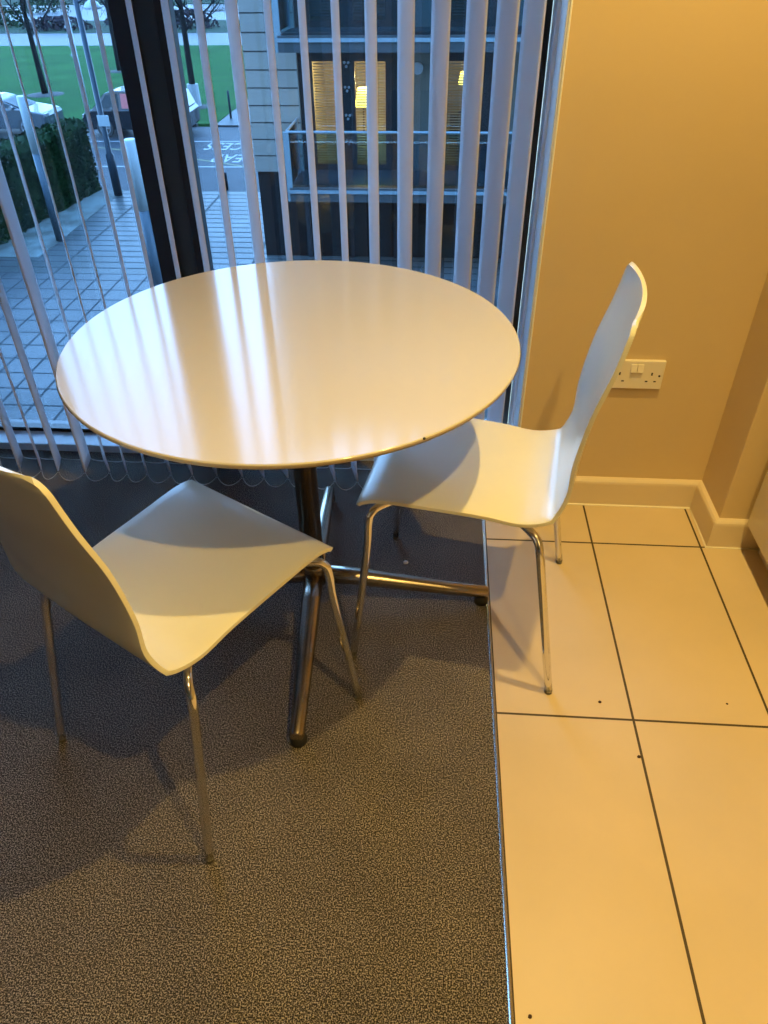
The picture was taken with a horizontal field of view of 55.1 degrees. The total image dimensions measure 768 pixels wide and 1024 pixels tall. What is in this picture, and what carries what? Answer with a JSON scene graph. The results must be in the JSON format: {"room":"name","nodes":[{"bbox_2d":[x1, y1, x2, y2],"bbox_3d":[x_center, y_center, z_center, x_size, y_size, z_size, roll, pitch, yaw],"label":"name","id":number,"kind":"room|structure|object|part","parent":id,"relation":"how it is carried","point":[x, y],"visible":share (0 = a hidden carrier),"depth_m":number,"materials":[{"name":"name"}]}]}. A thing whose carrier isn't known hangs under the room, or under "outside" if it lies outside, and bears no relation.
{"room":"dining room","nodes":[
{"label":"dining room","id":0,"kind":"room"},
{"bbox_2d":[0,278,196,483],"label":"vertical blind","id":1,"kind":"object","parent":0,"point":[76,429],"depth_m":2.29,"materials":[{"name":"white fabric"}]},
{"bbox_2d":[0,449,507,1023],"bbox_3d":[-2.312,1.948,-0.203,4.755,0.060,7.360,2,38,4],"label":"floor","id":2,"kind":"structure","parent":0,"point":[354,877],"depth_m":1.47,"materials":[{"name":"grey carpet"}]},
{"bbox_2d":[0,466,361,863],"bbox_3d":[-0.392,0.127,1.353,0.471,0.861,0.520,23,44,28],"label":"dining chair","id":3,"kind":"object","parent":2,"relation":"on","point":[170,583],"visible":1,"depth_m":1.31,"materials":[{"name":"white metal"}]},
{"bbox_3d":[-0.572,0.298,1.490,0.276,0.417,0.041,-8,39,-10],"label":"leg","id":4,"kind":"part","parent":3,"relation":"part of","materials":[{"name":"silver metal"}]},
{"bbox_3d":[-0.329,0.403,1.351,0.041,0.417,0.276,-4,38,-4],"label":"leg","id":5,"kind":"part","parent":3,"relation":"part of","materials":[{"name":"silver metal"}]},
{"bbox_3d":[-0.185,0.265,1.513,0.276,0.433,0.022,-8,39,-10],"label":"leg","id":6,"kind":"part","parent":3,"relation":"part of","materials":[{"name":"silver metal"}]},
{"bbox_2d":[55,260,520,747],"bbox_3d":[-0.178,-0.058,1.691,0.897,0.732,0.897,0,38,1],"label":"round table","id":7,"kind":"object","parent":2,"relation":"on","point":[302,366],"visible":0.88,"depth_m":1.40,"materials":[{"name":"beige laminate"}]},
{"bbox_3d":[-0.395,0.173,1.877,0.445,0.098,0.049,0,38,1],"label":"leg","id":8,"kind":"part","parent":7,"relation":"part of","materials":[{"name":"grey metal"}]},
{"bbox_3d":[-0.179,0.310,1.699,0.049,0.098,0.445,0,38,1],"label":"leg","id":9,"kind":"part","parent":7,"relation":"part of","materials":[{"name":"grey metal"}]},
{"bbox_3d":[-0.171,0.039,2.046,0.049,0.098,0.445,0,38,1],"label":"leg","id":10,"kind":"part","parent":7,"relation":"part of","materials":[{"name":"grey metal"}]},
{"bbox_3d":[0.045,0.176,1.868,0.445,0.098,0.049,0,38,1],"label":"leg","id":11,"kind":"part","parent":7,"relation":"part of","materials":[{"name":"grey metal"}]},
{"bbox_2d":[351,262,646,694],"bbox_3d":[0.220,-0.093,1.626,0.520,0.861,0.471,8,39,11],"label":"dining chair","id":12,"kind":"object","parent":2,"relation":"on","point":[501,473],"visible":0.83,"depth_m":1.55,"materials":[{"name":"white paint"}]},
{"bbox_3d":[0.040,0.136,1.675,0.276,0.433,0.022,-18,41,-21],"label":"leg","id":13,"kind":"part","parent":12,"relation":"part of","materials":[{"name":"silver metal"}]},
{"bbox_3d":[0.108,-0.035,1.893,0.022,0.433,0.276,-24,43,-27],"label":"leg","id":14,"kind":"part","parent":12,"relation":"part of","materials":[{"name":"silver metal"}]},
{"bbox_3d":[0.288,0.182,1.625,0.041,0.417,0.276,-24,43,-27],"label":"leg","id":15,"kind":"part","parent":12,"relation":"part of","materials":[{"name":"silver metal"}]},
{"bbox_3d":[0.358,0.002,1.854,0.276,0.417,0.041,-18,41,-21],"label":"leg","id":16,"kind":"part","parent":12,"relation":"part of","materials":[{"name":"silver metal"}]},
{"bbox_2d":[485,505,767,1023],"bbox_3d":[0.708,2.161,-0.521,1.307,0.060,7.025,2,38,4],"label":"floor tiles","id":17,"kind":"structure","parent":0,"point":[637,888],"depth_m":1.52,"materials":[{"name":"beige tile"}]},
{"bbox_2d":[482,520,513,1023],"bbox_3d":[0.052,2.136,-0.482,0.010,0.062,7.025,2,38,4],"label":"trim","id":18,"kind":"structure","parent":17,"relation":"on","point":[510,1007],"depth_m":1.44,"materials":[{"name":"silver metal"}]},
{"bbox_2d":[747,470,767,571],"bbox_3d":[1.225,-0.036,1.530,0.608,0.870,0.602,2,38,4],"label":"base cabinet","id":19,"kind":"object","parent":17,"relation":"on","point":[757,523],"visible":1,"depth_m":1.90,"materials":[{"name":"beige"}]},
{"bbox_2d":[507,0,767,479],"bbox_3d":[1.002,-1.064,1.639,1.220,2.480,0.375,2,38,4],"label":"wall","id":20,"kind":"structure","parent":0,"point":[660,163],"depth_m":1.72,"materials":[{"name":"paint"}]},
{"bbox_2d":[0,161,59,377],"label":"vertical blind","id":21,"kind":"object","parent":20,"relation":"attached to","point":[6,202],"depth_m":1.99,"materials":[{"name":"white fabric"}]},
{"bbox_2d":[60,0,130,296],"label":"vertical blind","id":22,"kind":"object","parent":20,"relation":"attached to","point":[63,7],"depth_m":1.79,"materials":[{"name":"white fabric"}]},
{"bbox_2d":[90,0,153,287],"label":"vertical blind","id":23,"kind":"object","parent":20,"relation":"attached to","point":[93,3],"depth_m":1.78,"materials":[{"name":"white fabric"}]},
{"bbox_2d":[125,0,180,278],"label":"vertical blind","id":24,"kind":"object","parent":20,"relation":"attached to","point":[128,3],"depth_m":1.77,"materials":[{"name":"white fabric"}]},
{"bbox_2d":[160,0,209,271],"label":"vertical blind","id":25,"kind":"object","parent":20,"relation":"attached to","point":[164,3],"depth_m":1.76,"materials":[{"name":"white fabric"}]},
{"bbox_2d":[193,0,235,266],"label":"vertical blind","id":26,"kind":"object","parent":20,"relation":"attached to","point":[197,4],"depth_m":1.75,"materials":[{"name":"white fabric"}]},
{"bbox_2d":[224,0,264,263],"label":"vertical blind","id":27,"kind":"object","parent":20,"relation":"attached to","point":[231,9],"depth_m":1.74,"materials":[{"name":"white fabric"}]},
{"bbox_2d":[0,0,552,460],"bbox_3d":[-2.019,-1.151,1.933,4.850,2.310,0.154,2,38,4],"label":"window","id":28,"kind":"structure","parent":20,"relation":"in","point":[148,16],"depth_m":1.93,"materials":[{"name":"metal"}]},
{"bbox_2d":[263,0,292,260],"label":"vertical blind","id":29,"kind":"object","parent":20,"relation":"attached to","point":[266,3],"depth_m":1.74,"materials":[{"name":"white fabric"}]},
{"bbox_2d":[297,0,320,259],"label":"vertical blind","id":30,"kind":"object","parent":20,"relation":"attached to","point":[300,3],"depth_m":1.73,"materials":[{"name":"white fabric"}]},
{"bbox_2d":[330,0,348,260],"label":"vertical blind","id":31,"kind":"object","parent":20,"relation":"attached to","point":[335,21],"depth_m":1.73,"materials":[{"name":"white fabric"}]},
{"bbox_2d":[364,0,379,264],"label":"vertical blind","id":32,"kind":"object","parent":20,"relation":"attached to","point":[370,8],"depth_m":1.72,"materials":[{"name":"white fabric"}]},
{"bbox_2d":[397,0,414,269],"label":"vertical blind","id":33,"kind":"object","parent":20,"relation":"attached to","point":[405,8],"depth_m":1.72,"materials":[{"name":"white fabric"}]},
{"bbox_2d":[425,0,450,277],"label":"vertical blind","id":34,"kind":"object","parent":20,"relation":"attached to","point":[441,9],"depth_m":1.72,"materials":[{"name":"white fabric"}]},
{"bbox_2d":[453,0,487,289],"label":"vertical blind","id":35,"kind":"object","parent":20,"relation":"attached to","point":[477,10],"depth_m":1.72,"materials":[{"name":"white fabric"}]},
{"bbox_2d":[477,0,546,324],"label":"vertical blind","id":36,"kind":"object","parent":20,"relation":"attached to","point":[504,60],"depth_m":1.72,"materials":[{"name":"white fabric"}]},
{"bbox_2d":[508,0,572,427],"bbox_3d":[0.383,-0.992,1.645,0.013,2.250,0.212,2,38,4],"label":"trim","id":37,"kind":"structure","parent":20,"relation":"attached to","point":[562,12],"depth_m":1.78,"materials":[{"name":"white paint"}]},
{"bbox_2d":[612,359,666,388],"bbox_3d":[0.670,-0.366,1.963,0.146,0.082,0.019,2,38,4],"label":"wall socket","id":38,"kind":"object","parent":20,"relation":"attached to","point":[634,373],"visible":0.8,"depth_m":1.96,"materials":[{"name":"beige plastic"}]},
{"bbox_2d":[630,364,637,372],"bbox_3d":[0.661,-0.379,1.946,0.015,0.022,0.007,2,38,4],"label":"rocker switch","id":39,"kind":"object","parent":38,"relation":"attached to","point":[633,367],"depth_m":1.95,"materials":[{"name":"beige plastic"}]},
{"bbox_2d":[637,364,643,372],"bbox_3d":[0.678,-0.379,1.945,0.015,0.022,0.007,2,38,4],"label":"rocker switch","id":40,"kind":"object","parent":38,"relation":"attached to","point":[640,367],"depth_m":1.94,"materials":[{"name":"beige plastic"}]},
{"bbox_2d":[567,476,759,549],"bbox_3d":[0.993,0.005,2.112,1.220,0.092,0.197,2,38,4],"label":"baseboard","id":41,"kind":"structure","parent":20,"relation":"attached to","point":[586,489],"depth_m":2.17,"materials":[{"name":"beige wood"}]},
{"bbox_2d":[702,273,767,518],"bbox_3d":[1.254,-0.884,1.404,0.675,2.480,0.180,2,38,4],"label":"wall pier","id":42,"kind":"object","parent":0,"point":[737,466],"depth_m":1.92,"materials":[{"name":"paint"}]},
{"label":"outside","id":43,"kind":"structure","parent":0,"visible":0},
{"bbox_2d":[0,0,237,4],"bbox_3d":[-34.135,-132.363,180.831,420.000,0.320,218.000,2,38,4],"label":"scrub","id":44,"kind":"object","parent":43,"point":[3,2],"depth_m":97.23,"materials":[{"name":"green plant"}]},
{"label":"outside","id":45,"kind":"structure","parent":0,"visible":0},
{"bbox_2d":[2,4,238,20],"bbox_3d":[-22.768,-57.268,84.537,180.000,0.250,24.000,2,38,4],"label":"pond","id":46,"kind":"structure","parent":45,"point":[221,15],"depth_m":84.10,"materials":[{"name":"liquid"}]},
{"bbox_2d":[11,0,70,13],"bbox_3d":[-39.686,-58.661,84.998,6.875,1.866,5.078,2,38,4],"label":"bush","id":47,"kind":"object","parent":46,"relation":"on","point":[38,2],"visible":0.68,"depth_m":84.56,"materials":[{"name":"green plant"}]},
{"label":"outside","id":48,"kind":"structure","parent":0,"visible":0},
{"bbox_2d":[0,33,241,45],"bbox_3d":[-19.856,-39.139,61.226,130.000,0.310,9.500,2,38,4],"label":"path","id":49,"kind":"structure","parent":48,"point":[45,39],"depth_m":61.08,"materials":[{"name":"grey concrete"}]},
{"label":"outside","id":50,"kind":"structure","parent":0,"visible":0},
{"bbox_2d":[0,20,240,33],"bbox_3d":[-24.063,-46.087,70.172,180.000,0.330,12.500,2,38,4],"label":"verge","id":51,"kind":"structure","parent":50,"point":[222,23],"depth_m":67.52,"materials":[{"name":"green plant"}]},
{"bbox_2d":[0,6,28,27],"bbox_3d":[-36.998,-47.436,70.545,5.802,1.947,4.246,2,38,4],"label":"bush","id":52,"kind":"object","parent":51,"relation":"on","point":[8,12],"visible":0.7,"depth_m":70.45,"materials":[{"name":"green plant"}]},
{"bbox_2d":[20,15,95,31],"bbox_3d":[-30.235,-45.168,68.016,7.097,1.350,4.810,2,38,4],"label":"bush","id":53,"kind":"object","parent":51,"relation":"on","point":[59,22],"visible":0.75,"depth_m":67.33,"materials":[{"name":"green plant"}]},
{"bbox_2d":[174,9,219,29],"bbox_3d":[-18.262,-45.449,67.965,6.053,1.702,4.353,2,38,4],"label":"bush","id":54,"kind":"object","parent":51,"relation":"on","point":[186,13],"visible":0.34,"depth_m":67.61,"materials":[{"name":"green plant"}]},
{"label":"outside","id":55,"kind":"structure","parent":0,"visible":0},
{"bbox_2d":[217,99,250,126],"bbox_3d":[13.590,-25.610,43.397,40.100,0.300,30.400,2,38,4],"label":"footpath","id":56,"kind":"structure","parent":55,"point":[226,121],"depth_m":33.24,"materials":[{"name":"grey concrete"}]},
{"bbox_2d":[227,90,231,117],"bbox_3d":[-7.031,-18.512,33.500,0.100,1.200,0.098,2,38,4],"label":"bollard","id":57,"kind":"object","parent":56,"relation":"on","point":[228,97],"visible":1,"depth_m":33.46,"materials":[{"name":"black metal"}]},
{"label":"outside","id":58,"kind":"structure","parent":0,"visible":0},
{"bbox_2d":[0,45,247,126],"bbox_3d":[-46.249,-27.856,47.169,79.900,0.320,30.200,2,38,4],"label":"lawn","id":59,"kind":"structure","parent":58,"point":[59,63],"depth_m":44.88,"materials":[{"name":"green plant"}]},
{"bbox_2d":[2,0,108,97],"bbox_3d":[-17.570,-26.372,36.776,7.187,9.636,9.412,-31,47,-33],"label":"bare tree","id":60,"kind":"object","parent":59,"relation":"on","point":[44,92],"visible":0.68,"depth_m":37.99,"materials":[{"name":"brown plant"}]},
{"bbox_2d":[64,17,89,109],"bbox_3d":[-13.666,-19.741,32.884,0.290,3.900,0.140,2,38,4],"label":"marker pole","id":61,"kind":"object","parent":59,"relation":"on","point":[68,17],"visible":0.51,"depth_m":32.66,"materials":[{"name":"grey metal"}]},
{"bbox_2d":[53,0,120,72],"bbox_3d":[-16.664,-31.382,43.304,7.066,9.481,7.282,-8,39,-10],"label":"bare tree","id":62,"kind":"object","parent":59,"relation":"on","point":[118,70],"visible":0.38,"depth_m":45.03,"materials":[{"name":"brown plant"}]},
{"bbox_2d":[97,0,238,108],"bbox_3d":[-9.060,-24.107,32.704,8.939,10.917,7.766,-13,40,-15],"label":"bare tree","id":63,"kind":"object","parent":59,"relation":"on","point":[193,88],"visible":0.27,"depth_m":34.55,"materials":[{"name":"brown plant"}]},
{"bbox_2d":[177,0,224,52],"bbox_3d":[-12.837,-36.843,50.916,7.086,8.647,6.202,-13,40,-15],"label":"bare tree","id":64,"kind":"object","parent":59,"relation":"on","point":[184,6],"visible":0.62,"depth_m":51.97,"materials":[{"name":"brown plant"}]},
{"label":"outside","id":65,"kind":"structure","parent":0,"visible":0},
{"bbox_2d":[0,273,498,420],"bbox_3d":[-14.190,-1.448,12.875,90.000,0.300,14.800,2,38,4],"label":"paving","id":66,"kind":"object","parent":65,"point":[113,287],"depth_m":16.03,"materials":[{"name":"grey tile"}]},
{"bbox_2d":[124,138,162,285],"bbox_3d":[-4.849,-5.751,15.157,0.236,3.500,0.236,2,38,4],"label":"light post","id":67,"kind":"object","parent":66,"relation":"on","point":[130,145],"visible":0.64,"depth_m":14.79,"materials":[{"name":"grey metal"}]},
{"bbox_2d":[124,138,148,210],"bbox_3d":[-4.859,-6.618,14.480,0.236,1.300,0.236,2,38,4],"label":"diffuser","id":68,"kind":"object","parent":67,"relation":"attached to","point":[130,145],"depth_m":14.37,"materials":[{"name":"grey plastic"}]},
{"bbox_3d":[-4.843,-5.239,15.557,0.230,2.200,0.230,2,38,4],"label":"post","id":69,"kind":"part","parent":67,"relation":"part of","materials":[{"name":"grey metal"}]},
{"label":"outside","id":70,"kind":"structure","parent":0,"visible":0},
{"bbox_2d":[0,127,259,190],"bbox_3d":[-22.724,-14.243,29.474,110.000,0.299,10.600,2,38,4],"label":"road","id":71,"kind":"structure","parent":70,"point":[230,143],"depth_m":28.19,"materials":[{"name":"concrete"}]},
{"bbox_2d":[0,92,63,133],"bbox_3d":[-16.407,-17.163,31.737,4.510,1.420,1.954,2,38,4],"label":"parked car","id":72,"kind":"object","parent":71,"relation":"on","point":[41,113],"visible":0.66,"depth_m":31.13,"materials":[{"name":"silver metal"}]},
{"bbox_2d":[82,86,200,136],"bbox_3d":[-10.291,-16.982,31.199,4.510,1.680,1.954,2,38,4],"label":"parked car","id":73,"kind":"object","parent":71,"relation":"on","point":[120,95],"visible":0.34,"depth_m":30.66,"materials":[{"name":"silver metal"}]},
{"bbox_2d":[224,172,228,189],"bbox_3d":[-5.221,-10.910,24.264,0.140,0.550,0.136,2,38,4],"label":"bollard","id":74,"kind":"object","parent":71,"relation":"on","point":[225,173],"visible":0.61,"depth_m":24.22,"materials":[{"name":"black metal"}]},
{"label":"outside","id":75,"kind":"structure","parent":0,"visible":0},
{"bbox_2d":[0,190,124,257],"bbox_3d":[-10.166,-8.663,21.823,2.800,0.026,6.500,2,38,4],"label":"soil strip","id":76,"kind":"object","parent":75,"point":[70,218],"visible":0.5,"depth_m":21.29,"materials":[{"name":"grey concrete"}]},
{"bbox_2d":[0,117,101,244],"bbox_3d":[-11.224,-6.681,17.528,1.046,2.238,16.297,6,39,9],"label":"hedge","id":77,"kind":"object","parent":76,"relation":"on","point":[74,131],"visible":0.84,"depth_m":21.74,"materials":[{"name":"green plant"}]},
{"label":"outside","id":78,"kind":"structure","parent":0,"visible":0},
{"bbox_2d":[0,190,500,280],"bbox_3d":[-13.396,-8.327,21.677,90.000,0.296,7.600,2,38,4],"label":"terrace","id":79,"kind":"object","parent":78,"point":[98,226],"depth_m":19.71,"materials":[{"name":"grey tile"}]},
{"bbox_2d":[16,95,62,241],"bbox_3d":[-8.917,-8.861,19.201,0.236,3.500,0.236,2,38,4],"label":"light post","id":80,"kind":"object","parent":79,"relation":"on","point":[20,98],"visible":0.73,"depth_m":19.01,"materials":[{"name":"grey metal"}]},
{"bbox_2d":[16,95,38,153],"bbox_3d":[-8.928,-9.728,18.524,0.236,1.300,0.236,2,38,4],"label":"diffuser","id":81,"kind":"object","parent":80,"relation":"attached to","point":[20,98],"depth_m":18.42,"materials":[{"name":"grey plastic"}]},
{"bbox_3d":[-8.911,-8.348,19.601,0.230,2.200,0.230,2,38,4],"label":"post","id":82,"kind":"part","parent":80,"relation":"part of","materials":[{"name":"grey metal"}]},
{"bbox_2d":[73,0,122,195],"bbox_3d":[-8.337,-12.680,21.890,0.810,6.200,0.480,2,38,4],"label":"street lamp","id":83,"kind":"object","parent":79,"relation":"on","point":[103,120],"visible":0.84,"depth_m":22.19,"materials":[{"name":"dark painted metal"},{"name":"glass"}]},
{"bbox_3d":[-8.530,-11.892,22.395,0.360,0.300,0.020,2,38,4],"label":"sign plate","id":84,"kind":"part","parent":83,"relation":"part of","materials":[{"name":"grey metal"}]},
{"bbox_2d":[237,0,523,258],"bbox_3d":[5.317,-15.880,15.883,16.505,18.382,10.570,2,38,4],"label":"apartment building","id":85,"kind":"structure","parent":79,"relation":"on","point":[285,21],"depth_m":17.01,"materials":[{"name":"black"}]},
{"bbox_3d":[-2.146,-9.930,14.585,0.120,1.420,0.100,2,38,4],"label":"baluster post","id":86,"kind":"part","parent":85,"relation":"part of","materials":[{"name":"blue metal"}]},
{"bbox_3d":[-2.102,-10.478,15.018,0.015,1.050,1.220,2,38,4],"label":"glass panel","id":87,"kind":"part","parent":85,"relation":"part of","materials":[{"name":"clear glass"}]},
{"bbox_3d":[-2.119,-7.652,16.364,0.120,1.420,0.100,2,38,4],"label":"baluster post","id":88,"kind":"part","parent":85,"relation":"part of","materials":[{"name":"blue metal"}]},
{"bbox_3d":[-2.058,-10.826,15.569,0.070,1.220,0.080,2,38,4],"label":"baluster post","id":89,"kind":"part","parent":85,"relation":"part of","materials":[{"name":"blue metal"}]},
{"bbox_3d":[-2.075,-8.200,16.797,0.015,1.050,1.220,2,38,4],"label":"glass panel","id":90,"kind":"part","parent":85,"relation":"part of","materials":[{"name":"clear glass"}]},
{"bbox_3d":[-2.030,-8.548,17.348,0.070,1.220,0.080,2,38,4],"label":"baluster post","id":91,"kind":"part","parent":85,"relation":"part of","materials":[{"name":"grey metal"}]},
{"bbox_3d":[-1.897,-7.307,18.535,0.100,1.740,0.080,2,38,4],"label":"ground floor frame","id":92,"kind":"part","parent":85,"relation":"part of","materials":[{"name":"black"}]},
{"bbox_2d":[309,2,330,15],"bbox_3d":[-1.363,-11.589,15.416,0.520,1.998,0.035,2,38,4],"label":"blind","id":93,"kind":"object","parent":85,"relation":"hanging from","point":[309,2],"depth_m":15.95,"materials":[{"name":"beige"}]},
{"bbox_2d":[313,63,336,159],"bbox_3d":[-1.335,-9.311,17.195,0.520,1.998,0.035,2,38,4],"label":"blind","id":94,"kind":"object","parent":85,"relation":"hanging from","point":[313,63],"depth_m":17.20,"materials":[{"name":"beige"}]},
{"bbox_3d":[-0.800,-7.268,18.467,0.100,1.740,0.080,2,38,4],"label":"ground floor frame","id":95,"kind":"part","parent":85,"relation":"part of","materials":[{"name":"black"}]},
{"bbox_2d":[357,135,367,158],"bbox_3d":[-0.516,-9.263,18.638,0.700,0.510,0.400,2,38,4],"label":"sideboard","id":96,"kind":"object","parent":85,"relation":"on","point":[357,135],"visible":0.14,"depth_m":18.48,"materials":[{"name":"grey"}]},
{"bbox_2d":[356,87,365,130],"bbox_3d":[-0.503,-9.873,18.160,0.420,1.020,0.420,2,38,4],"label":"table lamp","id":97,"kind":"object","parent":96,"relation":"on","point":[358,87],"visible":0.29,"depth_m":17.87,"materials":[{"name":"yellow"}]},
{"bbox_3d":[-0.506,-10.117,17.969,0.420,0.400,0.420,2,38,4],"label":"lamp shade","id":98,"kind":"part","parent":97,"relation":"part of","materials":[{"name":"yellow fabric"}]},
{"bbox_2d":[353,2,384,15],"bbox_3d":[-0.325,-11.551,15.352,0.680,1.998,0.035,2,38,4],"label":"blind","id":99,"kind":"object","parent":85,"relation":"hanging from","point":[353,2],"depth_m":15.91,"materials":[{"name":"beige fabric"}]},
{"bbox_2d":[355,63,385,159],"bbox_3d":[-0.298,-9.273,17.130,0.680,1.998,0.035,2,38,4],"label":"blind","id":100,"kind":"object","parent":85,"relation":"hanging from","point":[355,63],"depth_m":17.09,"materials":[{"name":"beige"}]},
{"bbox_3d":[0.297,-7.228,18.399,0.100,1.740,0.080,2,38,4],"label":"ground floor frame","id":101,"kind":"part","parent":85,"relation":"part of","materials":[{"name":"black"}]},
{"bbox_3d":[1.993,-11.509,15.090,7.920,2.610,0.100,2,38,4],"label":"facade frame","id":102,"kind":"part","parent":85,"relation":"part of","materials":[{"name":"black metal"}]},
{"bbox_3d":[2.020,-9.231,16.868,7.920,2.610,0.100,2,38,4],"label":"facade frame","id":103,"kind":"part","parent":85,"relation":"part of","materials":[{"name":"black metal"}]},
{"bbox_3d":[1.903,-8.519,16.259,8.028,0.056,1.508,2,38,4],"label":"handrail","id":104,"kind":"part","parent":85,"relation":"part of","materials":[{"name":"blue metal"}]},
{"bbox_2d":[414,62,422,74],"bbox_3d":[0.747,-9.845,16.350,0.240,0.240,0.060,2,38,4],"label":"round wall light","id":105,"kind":"object","parent":85,"relation":"attached to","point":[418,66],"depth_m":16.32,"materials":[{"name":"grey glass"}]},
{"bbox_2d":[448,112,460,156],"bbox_3d":[1.947,-9.532,18.587,0.600,0.950,0.400,2,38,4],"label":"window blind","id":106,"kind":"object","parent":85,"relation":"on","point":[450,112],"visible":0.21,"depth_m":18.44,"materials":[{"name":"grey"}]},
{"bbox_2d":[458,71,462,112],"bbox_3d":[1.938,-10.261,18.018,0.273,0.880,0.273,2,38,4],"label":"table lamp","id":107,"kind":"object","parent":106,"relation":"on","point":[461,71],"visible":0.23,"depth_m":17.79,"materials":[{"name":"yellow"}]},
{"bbox_2d":[445,63,463,159],"bbox_3d":[1.787,-9.198,17.002,0.660,1.998,0.035,2,38,4],"label":"blind","id":108,"kind":"object","parent":85,"relation":"hanging from","point":[449,63],"depth_m":16.96,"materials":[{"name":"beige"}]},
{"bbox_2d":[451,1,466,14],"bbox_3d":[1.760,-11.475,15.223,0.660,1.998,0.035,2,38,4],"label":"blind","id":109,"kind":"object","parent":85,"relation":"hanging from","point":[451,1],"depth_m":15.75,"materials":[{"name":"beige"}]}
]}

